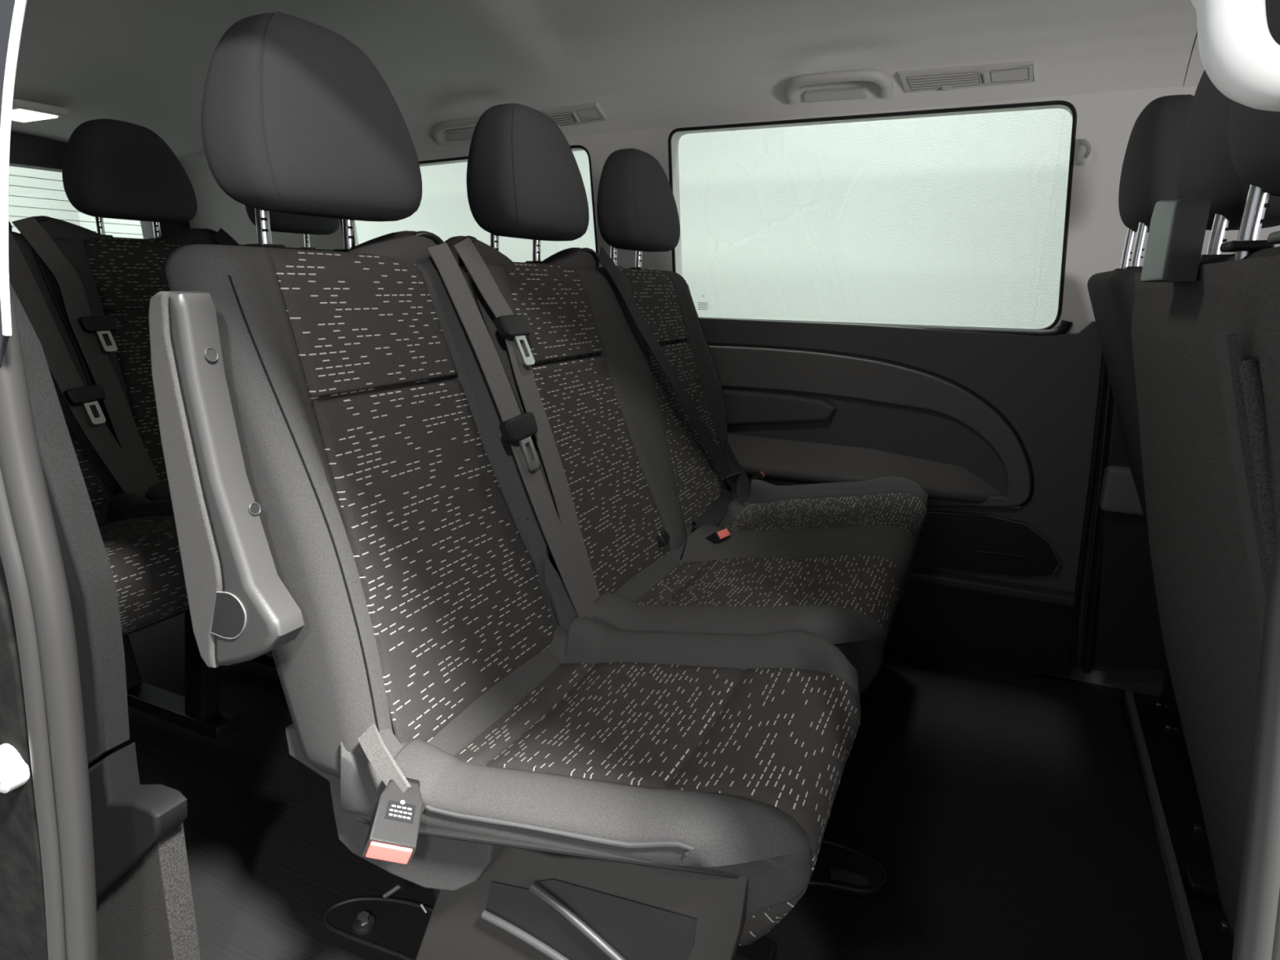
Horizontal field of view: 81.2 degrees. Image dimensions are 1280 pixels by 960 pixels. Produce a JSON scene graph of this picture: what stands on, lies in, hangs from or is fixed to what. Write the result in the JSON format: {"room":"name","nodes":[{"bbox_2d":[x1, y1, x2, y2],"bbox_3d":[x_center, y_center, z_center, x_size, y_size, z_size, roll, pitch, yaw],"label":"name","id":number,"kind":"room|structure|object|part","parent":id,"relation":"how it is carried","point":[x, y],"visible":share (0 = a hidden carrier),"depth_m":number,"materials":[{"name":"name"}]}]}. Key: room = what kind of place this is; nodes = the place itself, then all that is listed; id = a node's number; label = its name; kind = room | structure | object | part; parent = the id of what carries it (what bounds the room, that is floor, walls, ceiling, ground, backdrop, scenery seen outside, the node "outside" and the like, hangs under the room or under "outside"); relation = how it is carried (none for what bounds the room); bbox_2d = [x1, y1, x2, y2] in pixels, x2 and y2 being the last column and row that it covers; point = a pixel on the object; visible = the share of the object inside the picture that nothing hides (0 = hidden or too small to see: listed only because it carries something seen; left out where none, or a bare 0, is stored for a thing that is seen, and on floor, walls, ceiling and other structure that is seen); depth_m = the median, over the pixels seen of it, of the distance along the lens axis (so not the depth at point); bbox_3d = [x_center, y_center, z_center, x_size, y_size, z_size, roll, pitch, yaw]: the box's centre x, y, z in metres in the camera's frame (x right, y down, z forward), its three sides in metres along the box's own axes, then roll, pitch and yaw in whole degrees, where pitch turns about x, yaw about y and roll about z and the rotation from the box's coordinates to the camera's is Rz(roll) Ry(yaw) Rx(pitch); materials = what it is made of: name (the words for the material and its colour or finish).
{"room":"vehicle interior","nodes":[
{"label":"vehicle interior","id":0,"kind":"room"},
{"bbox_2d":[8,165,79,233],"bbox_3d":[-4.527,-0.826,1.972,0.100,4.200,6.000,7,16,24],"label":"window","id":1,"kind":"structure","parent":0,"point":[13,180],"depth_m":4.18,"materials":[{"name":"clear glass"}]},
{"bbox_2d":[8,131,190,239],"bbox_3d":[-1.968,-0.353,2.140,0.070,1.460,1.590,7,16,24],"label":"wall","id":2,"kind":"structure","parent":0,"point":[26,151],"depth_m":2.25,"materials":[{"name":"black"}]},
{"bbox_2d":[8,174,146,235],"bbox_3d":[-1.951,-0.719,2.067,0.004,0.345,1.198,7,16,24],"label":"window","id":3,"kind":"structure","parent":2,"relation":"in","point":[9,175],"depth_m":2.31,"materials":[{"name":"clear glass"}]},
{"bbox_2d":[10,0,1197,173],"bbox_3d":[-0.623,-0.793,1.347,2.950,0.292,1.522,7,16,24],"label":"ceiling","id":4,"kind":"structure","parent":0,"point":[647,64],"depth_m":1.62,"materials":[{"name":"grey fabric"}]},
{"bbox_2d":[11,97,69,122],"bbox_3d":[-1.636,-0.975,1.976,0.200,0.027,0.130,7,16,24],"label":"recessed light","id":5,"kind":"object","parent":4,"relation":"in","point":[23,110],"visible":0.92,"depth_m":1.95,"materials":[{"name":"grey plastic"}]},
{"bbox_2d":[432,115,480,143],"bbox_3d":[-0.456,-0.960,2.048,0.312,0.051,0.087,7,16,24],"label":"handle","id":6,"kind":"object","parent":4,"relation":"attached to","point":[438,129],"visible":0.5,"depth_m":2.06,"materials":[{"name":"grey plastic"}]},
{"bbox_3d":[-0.469,-0.963,2.084,0.185,0.026,0.026,7,16,24],"label":"backing plate","id":7,"kind":"part","parent":6,"relation":"part of","materials":[{"name":"grey plastic"}]},
{"bbox_2d":[537,102,606,128],"bbox_3d":[-0.189,-0.942,1.936,0.221,0.052,0.046,8,16,27],"label":"ceiling vent","id":8,"kind":"object","parent":4,"relation":"in","point":[587,113],"visible":0.66,"depth_m":1.92,"materials":[{"name":"grey plastic"}]},
{"bbox_2d":[784,68,893,103],"bbox_3d":[0.427,-0.857,1.628,0.234,0.050,0.082,7,16,24],"label":"handle","id":9,"kind":"object","parent":4,"relation":"attached to","point":[883,80],"visible":1,"depth_m":1.62,"materials":[{"name":"grey plastic"}]},
{"bbox_3d":[0.434,-0.858,1.658,0.138,0.025,0.024,7,16,24],"label":"backing plate","id":10,"kind":"part","parent":9,"relation":"part of","materials":[{"name":"grey plastic"}]},
{"bbox_2d":[897,60,1035,93],"bbox_3d":[0.672,-0.835,1.545,0.266,0.043,0.040,7,16,24],"label":"ceiling vent","id":11,"kind":"object","parent":4,"relation":"in","point":[1009,73],"visible":1,"depth_m":1.54,"materials":[{"name":"grey plastic"}]},
{"bbox_2d":[111,613,1186,959],"bbox_3d":[-0.081,0.609,1.469,4.300,0.120,1.620,7,16,24],"label":"floor","id":12,"kind":"structure","parent":0,"point":[1006,815],"depth_m":1.28,"materials":[{"name":"black rubber"}]},
{"bbox_2d":[88,742,186,909],"bbox_3d":[-0.992,0.652,1.125,1.044,0.824,0.035,7,16,24],"label":"trim","id":13,"kind":"structure","parent":12,"relation":"attached to","point":[130,817],"depth_m":0.85,"materials":[{"name":"black plastic"}]},
{"bbox_2d":[97,822,199,959],"bbox_3d":[-0.908,0.708,1.114,0.804,0.728,0.030,7,16,24],"label":"trim","id":14,"kind":"structure","parent":12,"relation":"attached to","point":[148,913],"depth_m":0.90,"materials":[{"name":"grey plastic"}]},
{"bbox_2d":[12,118,339,668],"bbox_3d":[-0.792,-0.234,1.870,0.723,1.185,0.988,7,16,24],"label":"seat","id":15,"kind":"object","parent":12,"relation":"on","point":[104,286],"visible":0.2,"depth_m":1.60,"materials":[{"name":"fabric"}]},
{"bbox_3d":[-1.201,-0.571,1.660,0.017,0.103,0.014,7,16,24],"label":"post","id":16,"kind":"part","parent":15,"relation":"part of","materials":[{"name":"silver metal"}]},
{"bbox_3d":[-1.092,-0.286,1.530,0.022,0.045,0.026,7,16,24],"label":"tongue blade","id":17,"kind":"part","parent":15,"relation":"part of","materials":[{"name":"silver metal"}]},
{"bbox_3d":[-1.147,-0.600,1.773,0.017,0.103,0.014,7,16,24],"label":"post","id":18,"kind":"part","parent":15,"relation":"part of","materials":[{"name":"silver metal"}]},
{"bbox_2d":[144,480,170,500],"bbox_3d":[-0.682,-0.013,1.892,0.490,0.202,0.908,7,16,24],"label":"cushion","id":19,"kind":"object","parent":15,"relation":"on","point":[158,490],"depth_m":1.56,"materials":[{"name":"fabric"}]},
{"bbox_3d":[-0.977,-0.309,1.906,0.270,0.565,0.832,7,16,24],"label":"backrest","id":20,"kind":"part","parent":15,"relation":"part of","materials":[{"name":"fabric"}]},
{"bbox_3d":[-0.861,0.395,1.710,0.400,0.030,0.050,7,16,24],"label":"rail","id":21,"kind":"part","parent":15,"relation":"part of","materials":[{"name":"black metal"}]},
{"bbox_3d":[-0.962,-0.698,2.156,0.017,0.103,0.014,7,16,24],"label":"post","id":22,"kind":"part","parent":15,"relation":"part of","materials":[{"name":"silver metal"}]},
{"bbox_2d":[322,896,433,959],"bbox_3d":[-0.299,0.639,1.050,0.330,0.027,0.089,6,16,21],"label":"anchor","id":23,"kind":"object","parent":12,"relation":"on","point":[393,927],"visible":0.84,"depth_m":1.07,"materials":[{"name":"black plastic"}]},
{"bbox_2d":[351,913,375,934],"bbox_3d":[-0.395,0.635,1.067,0.032,0.013,0.032,7,16,24],"label":"bolt","id":24,"kind":"object","parent":23,"relation":"in","point":[362,923],"depth_m":1.06,"materials":[{"name":"grey metal"}]},
{"bbox_2d":[148,12,860,959],"bbox_3d":[-0.124,0.096,0.850,0.715,1.185,0.532,7,16,24],"label":"seat","id":25,"kind":"object","parent":12,"relation":"on","point":[362,500],"visible":1,"depth_m":0.79,"materials":[{"name":"fabric"}]},
{"bbox_3d":[-0.380,0.014,0.707,0.098,0.372,0.033,7,16,24],"label":"armrest","id":26,"kind":"part","parent":25,"relation":"part of","materials":[{"name":"grey plastic"}]},
{"bbox_3d":[-0.430,-0.295,0.852,0.017,0.103,0.014,7,16,24],"label":"post","id":27,"kind":"part","parent":25,"relation":"part of","materials":[{"name":"silver metal"}]},
{"bbox_3d":[-0.376,-0.324,0.964,0.017,0.103,0.014,7,16,24],"label":"post","id":28,"kind":"part","parent":25,"relation":"part of","materials":[{"name":"silver metal"}]},
{"bbox_3d":[-0.284,0.009,0.936,0.268,0.565,0.415,7,16,24],"label":"backrest","id":29,"kind":"part","parent":25,"relation":"part of","materials":[{"name":"fabric"}]},
{"bbox_3d":[-0.224,0.311,0.699,0.026,0.014,0.020,-2,15,-11],"label":"label plate","id":30,"kind":"part","parent":25,"relation":"part of","materials":[{"name":"black plastic"}]},
{"bbox_3d":[-0.212,0.536,0.910,0.099,0.302,0.040,7,16,24],"label":"leg","id":31,"kind":"part","parent":25,"relation":"part of","materials":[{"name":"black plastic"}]},
{"bbox_3d":[-0.152,-0.038,1.027,0.018,0.048,0.029,7,16,24],"label":"tongue blade","id":32,"kind":"part","parent":25,"relation":"part of","materials":[{"name":"silver metal"}]},
{"bbox_2d":[340,616,860,919],"bbox_3d":[-0.011,0.313,0.882,0.485,0.197,0.425,7,16,24],"label":"cushion","id":33,"kind":"object","parent":25,"relation":"on","point":[560,767],"depth_m":0.78,"materials":[{"name":"fabric"}]},
{"bbox_3d":[-0.003,0.625,1.083,0.400,0.030,0.050,7,16,24],"label":"rail","id":34,"kind":"part","parent":25,"relation":"part of","materials":[{"name":"black metal"}]},
{"bbox_2d":[444,102,928,694],"bbox_3d":[0.168,-0.057,1.452,0.723,1.185,0.988,7,16,24],"label":"seat","id":35,"kind":"object","parent":12,"relation":"on","point":[665,530],"visible":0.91,"depth_m":1.33,"materials":[{"name":"fabric"}]},
{"bbox_3d":[-0.241,-0.394,1.243,0.017,0.103,0.014,7,16,24],"label":"post","id":36,"kind":"part","parent":35,"relation":"part of","materials":[{"name":"silver metal"}]},
{"bbox_3d":[-0.168,-0.190,1.083,0.022,0.045,0.026,7,16,24],"label":"tongue blade","id":37,"kind":"part","parent":35,"relation":"part of","materials":[{"name":"silver metal"}]},
{"bbox_3d":[-0.187,-0.423,1.355,0.017,0.103,0.014,7,16,24],"label":"post","id":38,"kind":"part","parent":35,"relation":"part of","materials":[{"name":"silver metal"}]},
{"bbox_3d":[-0.018,-0.132,1.488,0.270,0.565,0.832,7,16,24],"label":"backrest","id":39,"kind":"part","parent":35,"relation":"part of","materials":[{"name":"fabric"}]},
{"bbox_3d":[-0.056,-0.492,1.626,0.017,0.103,0.014,7,16,24],"label":"post","id":40,"kind":"part","parent":35,"relation":"part of","materials":[{"name":"silver metal"}]},
{"bbox_3d":[-0.002,-0.521,1.739,0.017,0.103,0.014,7,16,24],"label":"post","id":41,"kind":"part","parent":35,"relation":"part of","materials":[{"name":"silver metal"}]},
{"bbox_2d":[592,475,928,694],"bbox_3d":[0.277,0.164,1.474,0.490,0.202,0.908,7,16,24],"label":"cushion","id":42,"kind":"object","parent":35,"relation":"on","point":[834,562],"depth_m":1.34,"materials":[{"name":"fabric"}]},
{"bbox_2d":[808,839,888,896],"bbox_3d":[0.308,0.616,1.195,0.167,0.012,0.105,3,15,10],"label":"anchor","id":43,"kind":"object","parent":12,"relation":"on","point":[839,867],"visible":0.66,"depth_m":1.18,"materials":[{"name":"black plastic"}]},
{"bbox_2d":[1087,93,1194,527],"bbox_3d":[1.166,-0.012,1.269,0.762,1.213,0.426,7,16,24],"label":"seat","id":44,"kind":"object","parent":12,"relation":"on","point":[1148,174],"visible":0.3,"depth_m":1.22,"materials":[{"name":"fabric"}]},
{"bbox_3d":[0.974,-0.082,1.343,0.337,0.565,0.420,7,16,24],"label":"backrest","id":45,"kind":"part","parent":44,"relation":"part of","materials":[{"name":"fabric"}]},
{"bbox_3d":[0.895,-0.427,1.366,0.017,0.131,0.014,7,16,24],"label":"post","id":46,"kind":"part","parent":44,"relation":"part of","materials":[{"name":"silver metal"}]},
{"bbox_3d":[0.841,-0.399,1.254,0.017,0.131,0.014,7,16,24],"label":"post","id":47,"kind":"part","parent":44,"relation":"part of","materials":[{"name":"silver metal"}]},
{"bbox_2d":[1117,663,1233,959],"bbox_3d":[0.867,0.535,1.085,0.127,0.236,1.340,7,16,24],"label":"plinth","id":48,"kind":"object","parent":12,"relation":"on","point":[1155,732],"visible":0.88,"depth_m":1.33,"materials":[{"name":"black plastic"}]},
{"bbox_3d":[0.930,0.573,1.352,0.012,0.020,0.785,8,16,26],"label":"edge rail","id":49,"kind":"part","parent":48,"relation":"part of","materials":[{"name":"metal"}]},
{"bbox_2d":[1131,0,1279,942],"bbox_3d":[0.816,0.158,0.655,0.715,1.185,0.870,7,16,24],"label":"seat","id":50,"kind":"object","parent":12,"relation":"on","point":[1206,328],"visible":0.84,"depth_m":0.70,"materials":[{"name":"fabric"}]},
{"bbox_3d":[1.022,0.641,1.071,0.400,0.030,0.050,7,16,24],"label":"rail","id":51,"kind":"part","parent":50,"relation":"part of","materials":[{"name":"black metal"}]},
{"bbox_3d":[0.652,0.078,0.714,0.275,0.565,0.870,7,16,24],"label":"backrest","id":52,"kind":"part","parent":50,"relation":"part of","materials":[{"name":"fabric"}]},
{"bbox_3d":[0.646,-0.277,0.832,0.017,0.103,0.014,7,16,24],"label":"post","id":53,"kind":"part","parent":50,"relation":"part of","materials":[{"name":"silver metal"}]},
{"bbox_3d":[0.499,-0.219,0.604,0.017,0.103,0.014,7,16,24],"label":"post","id":54,"kind":"part","parent":50,"relation":"part of","materials":[{"name":"silver metal"}]},
{"bbox_2d":[186,32,1279,333],"bbox_3d":[0.309,-0.664,1.849,4.300,0.660,0.126,7,16,24],"label":"wall","id":55,"kind":"structure","parent":0,"point":[1097,232],"depth_m":1.59,"materials":[{"name":"grey plastic"}]},
{"bbox_2d":[339,145,598,255],"bbox_3d":[-0.528,-0.732,2.222,0.933,0.433,0.074,7,16,24],"label":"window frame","id":56,"kind":"structure","parent":55,"relation":"in","point":[571,146],"depth_m":2.02,"materials":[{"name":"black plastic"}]},
{"bbox_2d":[667,100,1076,329],"bbox_3d":[0.500,-0.601,1.760,0.924,0.471,0.078,7,16,24],"label":"window","id":57,"kind":"structure","parent":55,"relation":"in","point":[1067,104],"depth_m":1.62,"materials":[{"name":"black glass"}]},
{"bbox_2d":[1075,137,1091,164],"bbox_3d":[0.894,-0.662,1.501,0.014,0.050,0.040,2,15,6],"label":"coat hook","id":58,"kind":"object","parent":55,"relation":"attached to","point":[1084,148],"visible":1,"depth_m":1.51,"materials":[{"name":"grey plastic"}]},
{"bbox_3d":[0.892,-0.664,1.496,0.012,0.039,0.032,1,15,2],"label":"hook arm","id":59,"kind":"part","parent":58,"relation":"part of","materials":[{"name":"grey plastic"}]},
{"bbox_2d":[1056,333,1165,697],"bbox_3d":[0.319,-0.020,2.056,4.300,0.810,0.090,7,16,24],"label":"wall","id":60,"kind":"structure","parent":0,"point":[1148,682],"depth_m":1.73,"materials":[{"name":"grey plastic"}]},
{"bbox_2d":[698,317,1102,675],"bbox_3d":[0.449,0.070,1.930,1.270,0.974,0.076,7,16,24],"label":"door","id":61,"kind":"structure","parent":60,"relation":"in","point":[996,426],"depth_m":1.78,"materials":[{"name":"grey plastic"}]},
{"bbox_3d":[0.464,-0.153,1.876,0.957,0.338,0.018,7,16,24],"label":"arch moulding","id":62,"kind":"part","parent":61,"relation":"part of","materials":[{"name":"grey plastic"}]},
{"bbox_3d":[0.720,0.407,1.898,0.656,0.344,0.014,7,16,24],"label":"kick panel","id":63,"kind":"part","parent":61,"relation":"part of","materials":[{"name":"black plastic"}]},
{"bbox_2d":[1070,351,1113,673],"bbox_3d":[1.020,0.060,1.666,0.087,0.799,0.016,7,16,24],"label":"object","id":64,"kind":"structure","parent":60,"relation":"attached to","point":[1103,366],"depth_m":1.68,"materials":[{"name":"black plastic"}]},
{"bbox_2d":[1098,465,1143,515],"bbox_3d":[1.070,0.023,1.616,0.120,0.100,0.050,7,16,24],"label":"trim","id":65,"kind":"structure","parent":60,"relation":"attached to","point":[1118,492],"depth_m":1.61,"materials":[{"name":"grey plastic"}]},
{"bbox_2d":[1093,399,1167,669],"bbox_3d":[1.156,0.067,1.602,0.331,0.792,0.020,7,16,24],"label":"trim","id":66,"kind":"structure","parent":60,"relation":"attached to","point":[1129,635],"depth_m":1.67,"materials":[{"name":"plastic"}]},
{"bbox_2d":[1183,35,1204,87],"bbox_3d":[1.317,-0.587,0.464,1.329,0.197,1.522,7,16,24],"label":"ceiling","id":67,"kind":"structure","parent":0,"point":[1196,68],"depth_m":1.40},
{"bbox_3d":[-1.481,-0.097,1.099,1.760,1.400,0.060,7,16,24],"label":"wall","id":68,"kind":"structure","parent":0,"visible":0},
{"bbox_2d":[0,0,15,368],"bbox_3d":[-0.786,-0.280,0.673,0.913,0.418,0.004,7,16,24],"label":"trim","id":69,"kind":"structure","parent":68,"relation":"attached to","point":[6,6],"depth_m":0.49,"materials":[{"name":"black plastic"}]},
{"bbox_2d":[0,0,26,335],"bbox_3d":[-0.431,-0.218,0.517,0.115,0.236,0.005,7,16,24],"label":"trim","id":70,"kind":"structure","parent":68,"relation":"attached to","point":[20,6],"depth_m":0.52,"materials":[{"name":"white metal"}]},
{"bbox_2d":[0,743,30,793],"bbox_3d":[-0.598,0.272,0.698,0.043,0.043,0.026,7,16,24],"label":"cap","id":71,"kind":"object","parent":68,"relation":"attached to","point":[14,771],"visible":1,"depth_m":0.69,"materials":[{"name":"white plastic"}]},
{"bbox_2d":[0,555,48,959],"bbox_3d":[-1.042,0.549,1.007,1.077,1.216,0.020,7,16,24],"label":"trim","id":72,"kind":"structure","parent":68,"relation":"attached to","point":[23,925],"depth_m":0.74,"materials":[{"name":"plastic"}]},
{"bbox_2d":[0,467,66,959],"bbox_3d":[-0.584,0.291,0.718,0.134,0.703,0.019,7,16,24],"label":"trim","id":73,"kind":"structure","parent":68,"relation":"attached to","point":[35,710],"depth_m":0.68,"materials":[{"name":"grey plastic"}]},
{"bbox_2d":[0,288,98,959],"bbox_3d":[-0.564,0.226,0.705,0.138,0.844,0.027,7,16,24],"label":"door seal","id":74,"kind":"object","parent":68,"relation":"attached to","point":[20,463],"depth_m":0.65,"materials":[{"name":"grey rubber"}]},
{"bbox_2d":[8,280,129,766],"bbox_3d":[-0.872,0.093,0.922,0.684,0.818,0.030,7,16,24],"label":"trim","id":75,"kind":"structure","parent":68,"relation":"attached to","point":[92,588],"depth_m":0.77,"materials":[{"name":"grey plastic"}]},
{"bbox_3d":[0.410,0.079,0.230,0.297,1.060,0.036,7,16,24],"label":"trim","id":76,"kind":"structure","parent":0,"visible":0},
{"bbox_2d":[1191,0,1279,111],"bbox_3d":[0.265,-0.215,0.279,0.049,0.178,0.092,-10,18,-37],"label":"handle","id":77,"kind":"object","parent":76,"relation":"attached to","point":[1239,54],"visible":1,"depth_m":0.29,"materials":[{"name":"white plastic"}]},
{"bbox_2d":[1231,518,1279,959],"bbox_3d":[0.247,0.096,0.287,0.042,0.321,0.013,7,16,24],"label":"seal","id":78,"kind":"structure","parent":76,"relation":"attached to","point":[1260,880],"depth_m":0.29,"materials":[{"name":"grey rubber"}]},
{"bbox_2d":[1271,890,1279,959],"bbox_3d":[0.253,0.095,0.284,0.039,0.318,0.010,7,16,24],"label":"trim","id":79,"kind":"structure","parent":76,"relation":"attached to","point":[1276,948],"depth_m":0.30,"materials":[{"name":"grey plastic"}]},
{"bbox_3d":[-0.469,1.316,0.561,14.000,0.060,12.000,7,16,24],"label":"floor","id":80,"kind":"structure","parent":0,"visible":0},
{"bbox_2d":[8,221,239,740],"bbox_3d":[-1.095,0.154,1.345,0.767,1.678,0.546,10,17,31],"label":"seat","id":81,"kind":"object","parent":80,"relation":"on","point":[139,534],"visible":0.42,"depth_m":1.44,"materials":[{"name":"grey fabric"}]},
{"bbox_3d":[-1.244,-0.168,1.354,0.268,0.565,0.415,7,16,24],"label":"backrest","id":82,"kind":"part","parent":81,"relation":"part of","materials":[{"name":"fabric"}]},
{"bbox_3d":[-1.076,-0.134,1.473,0.018,0.048,0.029,7,16,24],"label":"tongue blade","id":83,"kind":"part","parent":81,"relation":"part of","materials":[{"name":"silver metal"}]},
{"bbox_3d":[-1.078,0.309,1.521,0.099,0.302,0.040,7,16,24],"label":"leg","id":84,"kind":"part","parent":81,"relation":"part of","materials":[{"name":"black plastic"}]},
{"bbox_2d":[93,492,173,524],"bbox_3d":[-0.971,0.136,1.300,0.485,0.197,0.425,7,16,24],"label":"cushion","id":85,"kind":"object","parent":81,"relation":"on","point":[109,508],"depth_m":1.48,"materials":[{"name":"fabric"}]},
{"bbox_3d":[-0.962,0.448,1.500,0.400,0.030,0.050,7,16,24],"label":"rail","id":86,"kind":"part","parent":81,"relation":"part of","materials":[{"name":"black plastic"}]},
{"bbox_3d":[-0.825,0.342,1.407,0.109,0.301,0.040,7,16,24],"label":"leg","id":87,"kind":"part","parent":81,"relation":"part of","materials":[{"name":"black plastic"}]},
{"label":"outside","id":88,"kind":"structure","parent":0,"visible":0},
{"bbox_2d":[77,108,1072,328],"bbox_3d":[0.303,-0.996,2.846,9.000,4.200,0.100,7,16,24],"label":"window","id":89,"kind":"structure","parent":88,"point":[955,220],"depth_m":2.59,"materials":[{"name":"clear glass"}]}
]}

